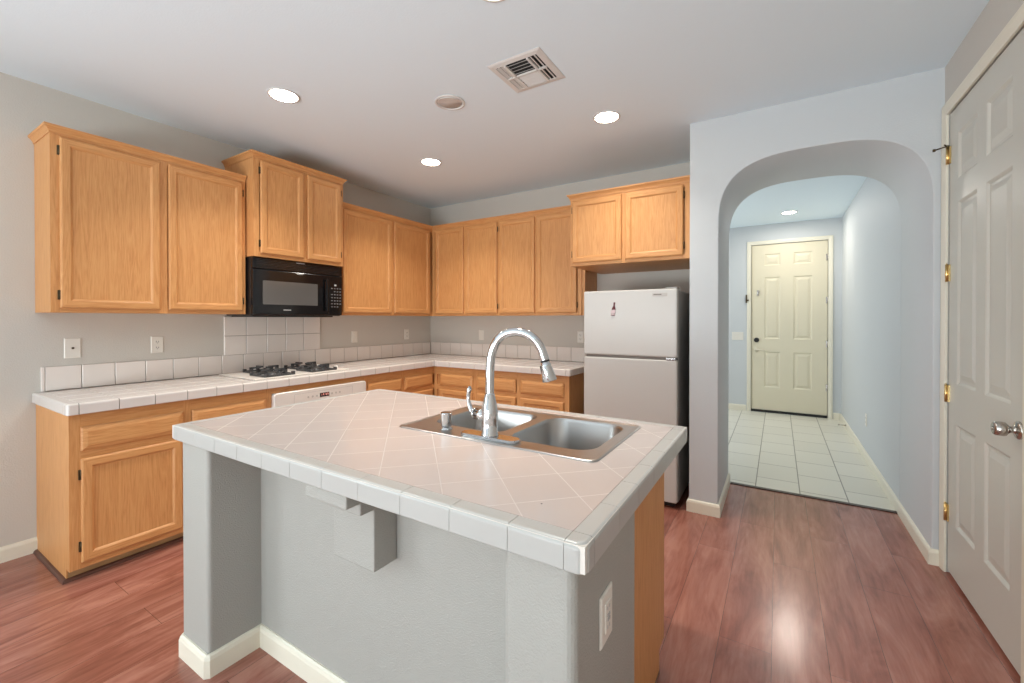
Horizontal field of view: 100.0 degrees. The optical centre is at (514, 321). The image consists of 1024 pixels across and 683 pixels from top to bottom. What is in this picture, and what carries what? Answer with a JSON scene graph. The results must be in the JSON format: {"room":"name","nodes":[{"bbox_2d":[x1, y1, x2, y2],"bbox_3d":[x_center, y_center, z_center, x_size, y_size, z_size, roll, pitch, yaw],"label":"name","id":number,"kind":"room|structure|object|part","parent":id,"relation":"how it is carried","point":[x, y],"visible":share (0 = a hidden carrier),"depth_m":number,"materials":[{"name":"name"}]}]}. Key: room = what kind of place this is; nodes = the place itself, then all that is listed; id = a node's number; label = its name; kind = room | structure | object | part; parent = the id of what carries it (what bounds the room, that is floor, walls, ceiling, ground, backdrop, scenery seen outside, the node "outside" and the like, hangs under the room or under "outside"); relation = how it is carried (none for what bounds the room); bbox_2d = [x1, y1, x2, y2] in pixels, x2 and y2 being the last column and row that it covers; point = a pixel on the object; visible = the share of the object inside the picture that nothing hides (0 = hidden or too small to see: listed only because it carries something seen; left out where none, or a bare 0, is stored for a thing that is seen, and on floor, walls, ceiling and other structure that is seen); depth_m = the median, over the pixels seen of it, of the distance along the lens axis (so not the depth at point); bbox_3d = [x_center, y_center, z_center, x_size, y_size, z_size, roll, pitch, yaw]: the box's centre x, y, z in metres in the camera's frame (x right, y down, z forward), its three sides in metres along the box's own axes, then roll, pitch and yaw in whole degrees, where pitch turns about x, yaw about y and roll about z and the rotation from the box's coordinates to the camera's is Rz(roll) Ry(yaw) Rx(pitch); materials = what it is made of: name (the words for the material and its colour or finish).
{"room":"kitchen","nodes":[
{"label":"kitchen","id":0,"kind":"room"},
{"bbox_2d":[0,72,430,546],"bbox_3d":[-2.936,-0.023,2.267,0.120,2.686,7.300,0,0,32],"label":"wall","id":1,"kind":"structure","parent":0,"point":[30,341],"depth_m":2.51,"materials":[{"name":"grey paint"}]},
{"bbox_2d":[0,537,36,562],"bbox_3d":[-3.765,1.287,0.799,0.015,0.084,3.916,0,0,32],"label":"baseboard","id":2,"kind":"structure","parent":1,"relation":"attached to","point":[25,547],"depth_m":2.40,"materials":[{"name":"beige paint"}]},
{"bbox_2d":[64,338,80,357],"bbox_3d":[-2.660,0.158,2.588,0.014,0.120,0.074,0,0,32],"label":"wall plate","id":3,"kind":"object","parent":1,"relation":"attached to","point":[72,346],"visible":1,"depth_m":2.59,"materials":[{"name":"white plastic"}]},
{"bbox_2d":[27,121,246,313],"bbox_3d":[-2.351,-0.556,2.780,0.336,1.004,1.012,0,0,32],"label":"upper cabinet","id":4,"kind":"object","parent":1,"relation":"attached to","point":[123,228],"visible":1,"depth_m":2.58,"materials":[{"name":"brown wood"}]},
{"bbox_3d":[-2.338,-0.539,2.508,0.019,0.924,0.442,0,0,32],"label":"door","id":5,"kind":"part","parent":4,"relation":"part of","materials":[{"name":"brown wood"}]},
{"bbox_3d":[-2.351,-1.038,2.776,0.336,0.042,1.011,0,0,32],"label":"crown molding","id":6,"kind":"part","parent":4,"relation":"part of","materials":[{"name":"brown wood"}]},
{"bbox_3d":[-2.084,-0.541,2.921,0.019,0.924,0.443,0,0,32],"label":"door","id":7,"kind":"part","parent":4,"relation":"part of","materials":[{"name":"brown wood"}]},
{"bbox_2d":[151,336,162,352],"bbox_3d":[-2.446,0.155,2.942,0.007,0.115,0.070,0,0,32],"label":"power outlet","id":8,"kind":"object","parent":1,"relation":"attached to","point":[156,341],"visible":1,"depth_m":2.94,"materials":[{"name":"white plastic"}]},
{"bbox_2d":[41,317,429,391],"bbox_3d":[-1.878,0.176,3.861,0.012,0.440,3.254,0,0,32],"label":"tile backsplash","id":9,"kind":"structure","parent":1,"relation":"attached to","point":[248,341],"depth_m":3.42,"materials":[{"name":"beige tile"}]},
{"bbox_2d":[221,149,346,266],"bbox_3d":[-1.844,-0.856,3.507,0.435,0.752,0.795,0,0,32],"label":"upper cabinet","id":10,"kind":"object","parent":1,"relation":"attached to","point":[294,212],"visible":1,"depth_m":3.31,"materials":[{"name":"brown wood"}]},
{"bbox_3d":[-1.756,-0.839,3.263,0.019,0.672,0.334,0,0,32],"label":"door","id":11,"kind":"part","parent":10,"relation":"part of","materials":[{"name":"brown wood"}]},
{"bbox_2d":[226,257,341,316],"bbox_3d":[-1.848,-0.259,3.519,0.416,0.437,0.748,0,0,32],"label":"microwave","id":12,"kind":"object","parent":10,"relation":"attached to","point":[273,287],"visible":0.97,"depth_m":3.35,"materials":[{"name":"black"}]},
{"bbox_3d":[-1.743,-0.223,3.376,0.028,0.335,0.614,0,0,32],"label":"door","id":13,"kind":"part","parent":12,"relation":"part of","materials":[{"name":"black glass"}]},
{"bbox_3d":[-1.572,-0.227,3.600,0.031,0.267,0.018,0,0,32],"label":"handle","id":14,"kind":"part","parent":12,"relation":"part of","materials":[{"name":"black plastic"}]},
{"bbox_3d":[-1.547,-0.225,3.696,0.026,0.335,0.131,0,0,32],"label":"control panel","id":15,"kind":"part","parent":12,"relation":"part of","materials":[{"name":"black plastic"}]},
{"bbox_3d":[-1.844,-1.211,3.505,0.435,0.042,0.795,0,0,32],"label":"crown molding","id":16,"kind":"part","parent":10,"relation":"part of","materials":[{"name":"brown wood"}]},
{"bbox_3d":[-1.688,-0.840,3.411,0.019,0.720,0.745,0,0,32],"label":"frame","id":17,"kind":"part","parent":10,"relation":"part of","materials":[{"name":"brown wood"}]},
{"bbox_3d":[-1.572,-0.840,3.563,0.019,0.672,0.306,0,0,32],"label":"door","id":18,"kind":"part","parent":10,"relation":"part of","materials":[{"name":"brown wood"}]},
{"bbox_2d":[352,331,357,342],"bbox_3d":[-1.601,0.149,4.314,0.010,0.115,0.070,0,0,32],"label":"light switch","id":19,"kind":"object","parent":1,"relation":"attached to","point":[354,333],"visible":1,"depth_m":4.31,"materials":[{"name":"white plastic"}]},
{"bbox_2d":[341,202,431,315],"bbox_3d":[-1.284,-0.567,4.513,0.335,1.004,1.536,0,0,32],"label":"upper cabinet","id":20,"kind":"object","parent":1,"relation":"attached to","point":[387,267],"visible":0.81,"depth_m":4.24,"materials":[{"name":"brown wood"}]},
{"bbox_3d":[-1.379,-0.548,4.068,0.019,0.924,0.566,0,0,32],"label":"door","id":21,"kind":"part","parent":20,"relation":"part of","materials":[{"name":"brown wood"}]},
{"bbox_3d":[-1.233,-1.047,4.296,0.025,0.042,1.226,0,0,32],"label":"crown molding","id":22,"kind":"part","parent":20,"relation":"part of","materials":[{"name":"brown wood"}]},
{"bbox_3d":[-1.077,-0.552,4.559,0.019,0.924,0.517,0,0,32],"label":"door","id":23,"kind":"part","parent":20,"relation":"part of","materials":[{"name":"brown wood"}]},
{"bbox_2d":[404,329,408,338],"bbox_3d":[-1.230,0.141,4.918,0.007,0.115,0.070,0,0,32],"label":"power outlet","id":24,"kind":"object","parent":1,"relation":"attached to","point":[406,331],"visible":1,"depth_m":4.91,"materials":[{"name":"white plastic"}]},
{"bbox_2d":[183,443,634,682],"bbox_3d":[-0.488,0.898,1.461,1.669,0.853,0.451,0,0,32],"label":"wall","id":25,"kind":"structure","parent":0,"point":[450,607],"depth_m":1.37,"materials":[{"name":"grey paint"}]},
{"bbox_2d":[179,623,347,682],"bbox_3d":[-0.492,1.283,1.456,1.699,0.084,0.464,0,0,32],"label":"baseboard","id":26,"kind":"structure","parent":25,"relation":"attached to","point":[205,665],"depth_m":1.64,"materials":[{"name":"beige paint"}]},
{"bbox_2d":[306,484,395,571],"bbox_3d":[-0.498,0.610,1.319,0.190,0.272,0.185,0,0,32],"label":"corbel","id":27,"kind":"object","parent":25,"relation":"attached to","point":[364,534],"visible":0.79,"depth_m":1.30,"materials":[{"name":"grey paint"}]},
{"bbox_2d":[599,581,611,650],"bbox_3d":[0.217,0.684,1.001,0.010,0.118,0.076,0,0,32],"label":"power outlet","id":28,"kind":"object","parent":25,"relation":"attached to","point":[605,601],"visible":1,"depth_m":0.99,"materials":[{"name":"white plastic"}]},
{"bbox_2d":[605,598,610,633],"bbox_3d":[0.218,0.684,1.000,0.005,0.068,0.034,0,0,32],"label":"receptacle","id":29,"kind":"object","parent":28,"relation":"attached to","point":[607,600],"depth_m":1.00,"materials":[{"name":"white plastic"}]},
{"bbox_2d":[0,0,988,227],"bbox_3d":[-0.210,-1.417,2.388,4.627,0.100,10.618,0,0,32],"label":"ceiling","id":30,"kind":"structure","parent":0,"point":[367,76],"depth_m":2.35,"materials":[{"name":"white paint"}]},
{"bbox_2d":[267,87,299,102],"bbox_3d":[-1.392,-1.365,2.593,0.180,0.006,0.180,0,0,32],"label":"recessed light","id":31,"kind":"object","parent":30,"relation":"in","point":[283,95],"visible":1,"depth_m":2.59,"materials":[{"name":"white"}]},
{"bbox_2d":[420,158,441,165],"bbox_3d":[-0.716,-1.372,3.691,0.180,0.006,0.180,0,0,32],"label":"recessed light","id":32,"kind":"object","parent":30,"relation":"in","point":[426,161],"visible":1,"depth_m":3.68,"materials":[{"name":"white"}]},
{"bbox_2d":[435,94,464,109],"bbox_3d":[-0.400,-1.363,2.676,0.188,0.011,0.188,0,0,32],"label":"recessed light","id":33,"kind":"object","parent":30,"relation":"in","point":[447,102],"visible":1,"depth_m":2.67,"materials":[{"name":"white"}]},
{"bbox_2d":[483,0,503,2],"bbox_3d":[-0.086,-1.360,1.738,0.180,0.006,0.180,0,0,32],"label":"recessed light","id":34,"kind":"object","parent":30,"relation":"in","point":[492,1],"visible":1,"depth_m":1.81,"materials":[{"name":"white"}]},
{"bbox_2d":[487,47,565,92],"bbox_3d":[0.071,-1.360,2.346,0.316,0.013,0.316,0,0,32],"label":"ceiling vent","id":35,"kind":"object","parent":30,"relation":"in","point":[530,69],"visible":1,"depth_m":2.32,"materials":[{"name":"white metal"}]},
{"bbox_2d":[593,111,619,123],"bbox_3d":[0.618,-1.367,2.871,0.180,0.006,0.180,0,0,32],"label":"recessed light","id":36,"kind":"object","parent":30,"relation":"in","point":[604,117],"visible":1,"depth_m":2.87,"materials":[{"name":"white"}]},
{"bbox_2d":[781,211,797,213],"bbox_3d":[3.481,-1.383,5.434,0.180,0.006,0.180,0,0,32],"label":"recessed light","id":37,"kind":"object","parent":30,"relation":"in","point":[786,212],"visible":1,"depth_m":5.42,"materials":[{"name":"white"}]},
{"bbox_2d":[0,409,1020,682],"bbox_3d":[-0.210,1.369,2.406,4.627,0.100,10.618,0,0,32],"label":"floor","id":38,"kind":"structure","parent":0,"point":[778,587],"depth_m":2.03,"materials":[{"name":"red laminate"}]},
{"bbox_2d":[36,389,269,578],"bbox_3d":[-2.215,0.890,2.728,0.628,0.854,1.001,0,0,32],"label":"base cabinet","id":39,"kind":"object","parent":38,"relation":"on","point":[109,484],"visible":0.55,"depth_m":2.33,"materials":[{"name":"brown wood"}]},
{"bbox_3d":[-2.484,0.892,2.309,0.609,0.854,0.006,0,0,32],"label":"panel","id":40,"kind":"part","parent":39,"relation":"part of","materials":[{"name":"brown wood"}]},
{"bbox_2d":[33,536,182,584],"bbox_3d":[-1.122,1.303,3.564,3.929,0.017,1.384,0,0,-29],"label":"trim","id":41,"kind":"structure","parent":39,"relation":"attached to","point":[37,553],"depth_m":2.33,"materials":[{"name":"brown wood"}]},
{"bbox_3d":[-2.081,0.594,2.363,0.019,0.122,0.440,0,0,32],"label":"drawer","id":42,"kind":"part","parent":39,"relation":"part of","materials":[{"name":"brown wood"}]},
{"bbox_3d":[-2.082,0.958,2.364,0.019,0.526,0.435,0,0,32],"label":"door","id":43,"kind":"part","parent":39,"relation":"part of","materials":[{"name":"brown wood"}]},
{"bbox_3d":[-1.827,0.592,2.776,0.019,0.122,0.440,0,0,32],"label":"drawer","id":44,"kind":"part","parent":39,"relation":"part of","materials":[{"name":"brown wood"}]},
{"bbox_2d":[32,354,583,415],"bbox_3d":[-0.973,0.429,3.292,2.148,0.058,3.298,0,0,32],"label":"countertop","id":45,"kind":"structure","parent":39,"relation":"on","point":[71,402],"depth_m":2.86,"materials":[{"name":"white tile"}]},
{"bbox_2d":[219,361,348,380],"bbox_3d":[-1.790,0.371,3.387,0.510,0.056,0.755,0,0,32],"label":"cooktop","id":46,"kind":"object","parent":45,"relation":"in","point":[269,372],"visible":1,"depth_m":3.27,"materials":[{"name":"white metal"}]},
{"bbox_2d":[270,376,363,407],"bbox_3d":[-1.753,0.884,3.498,0.609,0.853,0.794,0,0,32],"label":"base cabinet","id":47,"kind":"object","parent":38,"relation":"on","point":[360,378],"visible":0.19,"depth_m":3.28,"materials":[{"name":"brown wood"}]},
{"bbox_2d":[271,381,365,407],"bbox_3d":[-1.705,0.834,3.472,0.660,0.667,0.786,0,0,32],"label":"oven","id":48,"kind":"object","parent":47,"relation":"in","point":[303,395],"visible":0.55,"depth_m":3.26,"materials":[{"name":"white metal"}]},
{"bbox_2d":[364,366,433,394],"bbox_3d":[-1.146,0.878,4.466,0.628,0.853,1.487,0,0,32],"label":"base cabinet","id":49,"kind":"object","parent":38,"relation":"on","point":[419,380],"visible":0.23,"depth_m":4.08,"materials":[{"name":"brown wood"}]},
{"bbox_3d":[-1.157,0.585,3.865,0.019,0.122,0.395,0,0,32],"label":"drawer","id":50,"kind":"part","parent":49,"relation":"part of","materials":[{"name":"brown wood"}]},
{"bbox_3d":[-0.935,0.583,4.226,0.019,0.122,0.388,0,0,32],"label":"drawer","id":51,"kind":"part","parent":49,"relation":"part of","materials":[{"name":"brown wood"}]},
{"bbox_3d":[-0.935,0.947,4.228,0.019,0.526,0.388,0,0,32],"label":"door","id":52,"kind":"part","parent":49,"relation":"part of","materials":[{"name":"brown wood"}]},
{"bbox_2d":[434,366,475,400],"bbox_3d":[-0.445,0.878,4.538,0.528,0.853,0.628,0,0,32],"label":"base cabinet","id":53,"kind":"object","parent":38,"relation":"on","point":[450,382],"visible":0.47,"depth_m":4.27,"materials":[{"name":"brown wood"}]},
{"bbox_3d":[-0.581,0.946,4.265,0.420,0.526,0.019,0,0,32],"label":"door","id":54,"kind":"part","parent":53,"relation":"part of","materials":[{"name":"brown wood"}]},
{"bbox_3d":[-0.581,0.582,4.262,0.420,0.122,0.019,0,0,32],"label":"drawer","id":55,"kind":"part","parent":53,"relation":"part of","materials":[{"name":"brown wood"}]},
{"bbox_2d":[476,369,583,413],"bbox_3d":[0.200,0.881,4.141,0.984,0.854,0.628,0,0,32],"label":"base cabinet","id":56,"kind":"object","parent":38,"relation":"on","point":[566,393],"visible":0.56,"depth_m":3.82,"materials":[{"name":"brown wood"}]},
{"bbox_3d":[-0.171,0.584,4.010,0.432,0.122,0.019,0,0,32],"label":"drawer","id":57,"kind":"part","parent":56,"relation":"part of","materials":[{"name":"brown wood"}]},
{"bbox_3d":[-0.171,0.948,4.012,0.432,0.526,0.019,0,0,32],"label":"door","id":58,"kind":"part","parent":56,"relation":"part of","materials":[{"name":"brown wood"}]},
{"bbox_3d":[0.238,0.585,3.758,0.428,0.122,0.019,0,0,32],"label":"drawer","id":59,"kind":"part","parent":56,"relation":"part of","materials":[{"name":"brown wood"}]},
{"bbox_3d":[0.238,0.949,3.760,0.428,0.526,0.019,0,0,32],"label":"door","id":60,"kind":"part","parent":56,"relation":"part of","materials":[{"name":"brown wood"}]},
{"bbox_3d":[0.622,0.883,3.893,0.006,0.854,0.609,0,0,32],"label":"panel","id":61,"kind":"part","parent":56,"relation":"part of","materials":[{"name":"brown wood"}]},
{"bbox_2d":[584,287,689,506],"bbox_3d":[1.035,0.531,3.488,0.692,1.562,0.764,0,0,32],"label":"refrigerator","id":62,"kind":"object","parent":38,"relation":"on","point":[636,360],"visible":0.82,"depth_m":3.15,"materials":[{"name":"grey metal"}]},
{"bbox_2d":[611,302,615,315],"bbox_3d":[0.740,-0.096,3.214,0.038,0.100,0.008,0,0,32],"label":"magnet","id":63,"kind":"object","parent":62,"relation":"attached to","point":[613,310],"visible":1,"depth_m":3.21,"materials":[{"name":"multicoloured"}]},
{"bbox_3d":[0.851,0.768,3.191,0.692,1.001,0.058,0,0,32],"label":"fridge door","id":64,"kind":"part","parent":62,"relation":"part of","materials":[{"name":"grey metal"}]},
{"bbox_3d":[0.851,0.007,3.186,0.692,0.485,0.058,0,0,32],"label":"freezer door","id":65,"kind":"part","parent":62,"relation":"part of","materials":[{"name":"grey metal"}]},
{"bbox_2d":[634,473,663,682],"bbox_3d":[-0.224,0.895,1.880,1.592,0.852,0.536,0,0,32],"label":"base cabinet","id":66,"kind":"object","parent":38,"relation":"on","point":[649,515],"visible":0.09,"depth_m":1.48,"materials":[{"name":"brown wood"}]},
{"bbox_2d":[172,389,686,574],"bbox_3d":[-0.344,0.439,1.702,1.764,0.058,1.051,0,0,32],"label":"countertop","id":67,"kind":"structure","parent":66,"relation":"on","point":[562,513],"depth_m":1.24,"materials":[{"name":"tile"}]},
{"bbox_2d":[461,327,556,443],"bbox_3d":[-0.031,0.213,1.491,0.358,0.389,0.093,0,0,23],"label":"faucet","id":68,"kind":"object","parent":67,"relation":"on","point":[488,414],"visible":1,"depth_m":1.49,"materials":[{"name":"silver metal"}]},
{"bbox_3d":[-0.156,0.292,1.582,0.025,0.109,0.049,0,0,-39],"label":"lever","id":69,"kind":"part","parent":68,"relation":"part of","materials":[{"name":"silver metal"}]},
{"bbox_3d":[-0.086,0.403,1.513,0.244,0.009,0.060,0,0,32],"label":"deck plate","id":70,"kind":"part","parent":68,"relation":"part of","materials":[{"name":"silver metal"}]},
{"bbox_3d":[0.009,0.142,1.483,0.229,0.246,0.031,0,0,17],"label":"spout","id":71,"kind":"part","parent":68,"relation":"part of","materials":[{"name":"silver metal"}]},
{"bbox_2d":[399,404,640,461],"bbox_3d":[0.021,0.500,1.682,0.820,0.190,0.510,0,0,32],"label":"sink","id":72,"kind":"object","parent":67,"relation":"in","point":[575,438],"visible":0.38,"depth_m":1.74,"materials":[{"name":"silver metal"}]},
{"bbox_2d":[440,411,452,430],"bbox_3d":[-0.259,0.375,1.635,0.048,0.064,0.048,0,0,32],"label":"soap dispenser","id":73,"kind":"object","parent":72,"relation":"on","point":[446,416],"visible":1,"depth_m":1.62,"materials":[{"name":"silver metal"}]},
{"bbox_3d":[-0.110,0.497,1.804,0.333,0.180,0.332,0,0,32],"label":"bowl","id":74,"kind":"part","parent":72,"relation":"part of","materials":[{"name":"silver metal"}]},
{"bbox_3d":[0.204,0.498,1.596,0.324,0.180,0.387,0,0,32],"label":"bowl","id":75,"kind":"part","parent":72,"relation":"part of","materials":[{"name":"silver metal"}]},
{"bbox_2d":[730,482,896,513],"bbox_3d":[2.190,1.310,3.233,1.078,0.006,0.038,0,0,32],"label":"trim","id":76,"kind":"structure","parent":38,"relation":"on","point":[735,483],"depth_m":3.19,"materials":[{"name":"brown"}]},
{"bbox_2d":[430,162,689,361],"bbox_3d":[0.340,-0.037,4.478,3.143,2.686,0.100,0,0,32],"label":"wall","id":77,"kind":"structure","parent":0,"point":[556,331],"depth_m":4.44,"materials":[{"name":"grey paint"}]},
{"bbox_2d":[432,216,498,315],"bbox_3d":[-0.465,-0.569,4.714,0.900,1.004,0.335,0,0,32],"label":"upper cabinet","id":78,"kind":"object","parent":77,"relation":"attached to","point":[465,254],"visible":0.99,"depth_m":4.55,"materials":[{"name":"brown wood"}]},
{"bbox_3d":[-0.710,-0.552,4.685,0.395,0.924,0.019,0,0,32],"label":"door","id":79,"kind":"part","parent":78,"relation":"part of","materials":[{"name":"brown wood"}]},
{"bbox_3d":[-0.546,-1.049,4.579,0.900,0.042,0.025,0,0,32],"label":"crown molding","id":80,"kind":"part","parent":78,"relation":"part of","materials":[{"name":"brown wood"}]},
{"bbox_3d":[-0.346,-0.551,4.462,0.404,0.924,0.019,0,0,32],"label":"door","id":81,"kind":"part","parent":78,"relation":"part of","materials":[{"name":"brown wood"}]},
{"bbox_2d":[479,330,483,339],"bbox_3d":[-0.373,0.148,4.854,0.070,0.115,0.010,0,0,32],"label":"light switch","id":82,"kind":"object","parent":77,"relation":"attached to","point":[481,332],"visible":1,"depth_m":4.85,"materials":[{"name":"white plastic"}]},
{"bbox_2d":[431,342,585,361],"bbox_3d":[-0.122,0.320,4.699,2.108,0.142,0.012,0,0,32],"label":"tile backsplash","id":83,"kind":"structure","parent":77,"relation":"attached to","point":[574,354],"depth_m":4.63,"materials":[{"name":"beige tile"}]},
{"bbox_2d":[497,205,596,315],"bbox_3d":[0.333,-0.566,4.223,0.974,1.004,0.335,0,0,32],"label":"upper cabinet","id":84,"kind":"object","parent":77,"relation":"attached to","point":[537,278],"visible":0.69,"depth_m":4.10,"materials":[{"name":"brown wood"}]},
{"bbox_3d":[0.023,-0.550,4.234,0.404,0.924,0.019,0,0,32],"label":"door","id":85,"kind":"part","parent":84,"relation":"part of","materials":[{"name":"brown wood"}]},
{"bbox_3d":[0.252,-1.046,4.088,0.974,0.042,0.025,0,0,32],"label":"crown molding","id":86,"kind":"part","parent":84,"relation":"part of","materials":[{"name":"brown wood"}]},
{"bbox_3d":[0.390,-0.548,4.008,0.414,0.924,0.019,0,0,32],"label":"door","id":87,"kind":"part","parent":84,"relation":"part of","materials":[{"name":"brown wood"}]},
{"bbox_3d":[0.706,-0.548,4.014,0.029,0.972,0.300,0,0,32],"label":"filler panel","id":88,"kind":"part","parent":84,"relation":"part of","materials":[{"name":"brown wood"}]},
{"bbox_2d":[577,331,583,342],"bbox_3d":[0.653,0.148,4.223,0.070,0.115,0.007,0,0,32],"label":"power outlet","id":89,"kind":"object","parent":77,"relation":"attached to","point":[580,334],"visible":0.99,"depth_m":4.22,"materials":[{"name":"white plastic"}]},
{"bbox_2d":[567,175,689,273],"bbox_3d":[1.021,-0.743,3.565,0.946,0.579,0.735,0,0,32],"label":"upper cabinet","id":90,"kind":"object","parent":77,"relation":"attached to","point":[640,227],"visible":0.98,"depth_m":3.24,"materials":[{"name":"brown wood"}]},
{"bbox_3d":[0.645,-0.726,3.382,0.407,0.499,0.019,0,0,32],"label":"door","id":91,"kind":"part","parent":90,"relation":"part of","materials":[{"name":"brown wood"}]},
{"bbox_3d":[1.021,-1.011,3.563,0.945,0.042,0.735,0,0,32],"label":"crown molding","id":92,"kind":"part","parent":90,"relation":"part of","materials":[{"name":"brown wood"}]},
{"bbox_3d":[1.019,-0.724,3.152,0.418,0.499,0.019,0,0,32],"label":"door","id":93,"kind":"part","parent":90,"relation":"part of","materials":[{"name":"brown wood"}]},
{"bbox_2d":[729,217,841,413],"bbox_3d":[3.160,-0.050,6.486,2.843,2.686,0.120,0,0,32],"label":"wall","id":94,"kind":"structure","parent":0,"point":[739,237],"depth_m":6.25,"materials":[{"name":"grey paint"}]},
{"bbox_2d":[732,332,742,339],"bbox_3d":[3.293,0.207,6.329,0.150,0.118,0.010,0,0,32],"label":"light switch","id":95,"kind":"object","parent":94,"relation":"attached to","point":[735,335],"visible":1,"depth_m":6.33,"materials":[{"name":"white plastic"}]},
{"bbox_2d":[728,403,839,419],"bbox_3d":[3.118,1.252,6.441,2.827,0.084,0.015,0,0,32],"label":"baseboard","id":96,"kind":"structure","parent":94,"relation":"attached to","point":[730,405],"depth_m":6.31,"materials":[{"name":"beige paint"}]},
{"bbox_2d":[751,240,827,417],"bbox_3d":[3.839,0.097,6.002,0.915,2.397,0.105,0,0,32],"label":"door","id":97,"kind":"structure","parent":94,"relation":"in","point":[789,342],"depth_m":6.00,"materials":[{"name":"beige paint"}]},
{"bbox_2d":[747,235,832,418],"bbox_3d":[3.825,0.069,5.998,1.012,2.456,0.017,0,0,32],"label":"trim","id":98,"kind":"structure","parent":94,"relation":"attached to","point":[829,238],"depth_m":5.79,"materials":[{"name":"beige paint"}]},
{"bbox_2d":[689,67,944,549],"bbox_3d":[1.954,-0.028,2.954,1.284,2.686,0.716,0,0,32],"label":"wall","id":99,"kind":"structure","parent":0,"point":[887,132],"depth_m":2.74,"materials":[{"name":"grey paint"}]},
{"bbox_2d":[686,472,729,517],"bbox_3d":[1.480,1.272,3.244,0.212,0.084,0.731,0,0,32],"label":"baseboard","id":100,"kind":"structure","parent":99,"relation":"attached to","point":[696,506],"depth_m":2.95,"materials":[{"name":"beige paint"}]},
{"bbox_2d":[841,177,900,500],"bbox_3d":[3.565,-0.036,4.275,0.164,2.686,3.223,0,0,32],"label":"wall","id":101,"kind":"structure","parent":0,"point":[871,224],"depth_m":3.78,"materials":[{"name":"grey paint"}]},
{"bbox_2d":[840,414,938,565],"bbox_3d":[1.633,1.284,1.271,0.059,0.084,10.377,0,0,32],"label":"baseboard","id":102,"kind":"structure","parent":101,"relation":"attached to","point":[931,556],"depth_m":2.92,"materials":[{"name":"beige paint"}]},
{"bbox_2d":[945,0,1023,571],"bbox_3d":[0.865,-0.008,-0.156,0.120,2.686,7.155,0,0,32],"label":"wall","id":103,"kind":"structure","parent":0,"point":[996,14],"depth_m":1.98,"materials":[{"name":"grey paint"}]},
{"bbox_2d":[932,28,1023,676],"bbox_3d":[2.055,0.111,1.917,0.114,2.382,0.869,0,0,32],"label":"door","id":104,"kind":"structure","parent":103,"relation":"in","point":[984,273],"depth_m":1.84,"materials":[{"name":"grey paint"}]},
{"bbox_3d":[1.840,0.402,1.609,0.074,0.068,0.068,0,0,32],"label":"knob","id":105,"kind":"part","parent":104,"relation":"part of","materials":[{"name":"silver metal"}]},
{"bbox_2d":[939,3,1023,682],"bbox_3d":[2.050,0.089,1.901,0.017,2.466,0.964,0,0,32],"label":"trim","id":106,"kind":"structure","parent":103,"relation":"attached to","point":[1013,26],"depth_m":2.26,"materials":[{"name":"beige paint"}]}
]}

